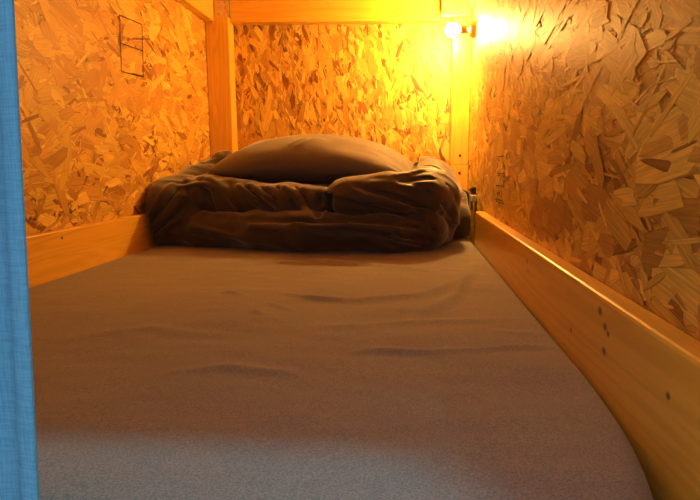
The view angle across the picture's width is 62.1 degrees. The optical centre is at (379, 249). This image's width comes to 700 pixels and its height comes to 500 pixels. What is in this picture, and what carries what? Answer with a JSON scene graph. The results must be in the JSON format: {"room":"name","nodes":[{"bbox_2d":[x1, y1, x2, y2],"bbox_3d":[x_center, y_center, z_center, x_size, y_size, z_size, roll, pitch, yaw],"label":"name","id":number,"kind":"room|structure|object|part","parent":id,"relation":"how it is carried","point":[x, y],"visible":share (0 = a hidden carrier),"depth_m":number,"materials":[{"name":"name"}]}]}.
{"room":"dormitory","nodes":[
{"label":"dormitory","id":0,"kind":"room"},
{"bbox_2d":[14,0,210,235],"bbox_3d":[-0.741,-0.324,1.377,0.016,1.138,2.152,0,8,2],"label":"wall","id":1,"kind":"structure","parent":0,"point":[114,98],"depth_m":1.53,"materials":[{"name":"brown wood"}]},
{"bbox_2d":[233,0,451,164],"bbox_3d":[-0.165,-0.477,2.410,1.053,1.138,0.016,0,8,2],"label":"wall","id":2,"kind":"structure","parent":0,"point":[388,85],"depth_m":2.37,"materials":[{"name":"brown wood"}]},
{"bbox_2d":[467,0,699,340],"bbox_3d":[0.319,-0.318,1.331,0.016,1.138,2.152,0,8,2],"label":"wall","id":3,"kind":"structure","parent":0,"point":[584,115],"depth_m":0.76,"materials":[{"name":"brown wood"}]},
{"bbox_2d":[445,20,475,38],"bbox_3d":[0.292,-0.803,2.115,0.110,0.062,0.062,0,8,2],"label":"wall lamp","id":4,"kind":"object","parent":3,"relation":"attached to","point":[451,29],"visible":1,"depth_m":2.10,"materials":[{"name":"brown metal"}]},
{"bbox_3d":[0.264,-0.803,2.116,0.054,0.048,0.048,0,8,2],"label":"bulb","id":5,"kind":"part","parent":4,"relation":"part of","materials":[{"name":"beige glass"}]},
{"bbox_2d":[460,25,466,33],"bbox_3d":[0.304,-0.803,2.114,0.026,0.033,0.033,0,8,2],"label":"socket","id":6,"kind":"object","parent":4,"relation":"attached to","point":[463,28],"depth_m":2.10,"materials":[{"name":"brown metal"}]},
{"bbox_3d":[0.331,-0.803,2.113,0.032,0.062,0.062,0,8,2],"label":"wall plate","id":7,"kind":"part","parent":4,"relation":"part of","materials":[{"name":"brown metal"}]},
{"bbox_2d":[469,194,476,201],"bbox_3d":[0.333,-0.187,2.083,0.020,0.024,0.068,0,8,2],"label":"wall socket","id":8,"kind":"object","parent":3,"relation":"attached to","point":[473,198],"visible":0.98,"depth_m":2.05,"materials":[{"name":"beige plastic"}]},
{"bbox_2d":[469,187,475,209],"bbox_3d":[0.332,-0.186,2.104,0.022,0.088,0.078,0,8,2],"label":"plug","id":9,"kind":"object","parent":8,"relation":"attached to","point":[472,189],"visible":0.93,"depth_m":2.06,"materials":[{"name":"black plastic"}]},
{"bbox_3d":[-0.173,0.665,0.733,2.800,0.030,3.840,0,8,2],"label":"floor","id":10,"kind":"structure","parent":0,"visible":0},
{"bbox_2d":[26,0,699,499],"bbox_3d":[-0.212,-0.166,1.341,1.045,1.436,2.191,0,8,2],"label":"bunk bed","id":11,"kind":"object","parent":10,"relation":"on","point":[645,370],"visible":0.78,"depth_m":1.03,"materials":[{"name":"brown wood"}]},
{"bbox_2d":[0,0,39,499],"bbox_3d":[-0.426,-0.027,0.253,0.602,1.240,0.055,0,8,2],"label":"curtain","id":12,"kind":"object","parent":11,"relation":"hanging from","point":[19,477],"visible":1,"depth_m":0.25,"materials":[{"name":"blue fabric"}]},
{"bbox_3d":[-0.726,0.048,1.395,0.018,0.207,2.020,0,8,2],"label":"rail","id":13,"kind":"part","parent":11,"relation":"part of","materials":[{"name":"brown wood"}]},
{"bbox_3d":[-0.642,-0.325,2.409,0.093,1.436,0.071,0,8,2],"label":"corner post","id":14,"kind":"part","parent":11,"relation":"part of","materials":[{"name":"brown wood"}]},
{"bbox_2d":[29,236,653,499],"bbox_3d":[-0.218,0.098,1.386,0.996,0.127,1.990,0,8,2],"label":"mattress","id":15,"kind":"object","parent":11,"relation":"on","point":[163,371],"visible":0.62,"depth_m":0.67,"materials":[{"name":"grey fabric"}]},
{"bbox_2d":[146,151,470,252],"bbox_3d":[-0.184,-0.188,1.957,1.050,0.301,0.793,0,8,2],"label":"duvet","id":16,"kind":"object","parent":15,"relation":"on","point":[425,206],"visible":0.95,"depth_m":1.66,"materials":[{"name":"brown fabric"}]},
{"bbox_2d":[206,134,412,183],"bbox_3d":[-0.219,-0.316,2.012,0.660,0.178,0.454,1,8,5],"label":"pillow","id":17,"kind":"object","parent":16,"relation":"on","point":[302,158],"visible":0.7,"depth_m":1.82,"materials":[{"name":"fabric"}]},
{"bbox_3d":[0.320,-0.688,2.313,0.071,0.690,0.071,0,8,2],"label":"corner post","id":18,"kind":"part","parent":11,"relation":"part of","materials":[{"name":"brown wood"}]},
{"bbox_3d":[0.284,0.091,1.101,0.030,0.207,1.515,0,8,2],"label":"rail","id":19,"kind":"part","parent":11,"relation":"part of","materials":[{"name":"brown wood"}]}
]}

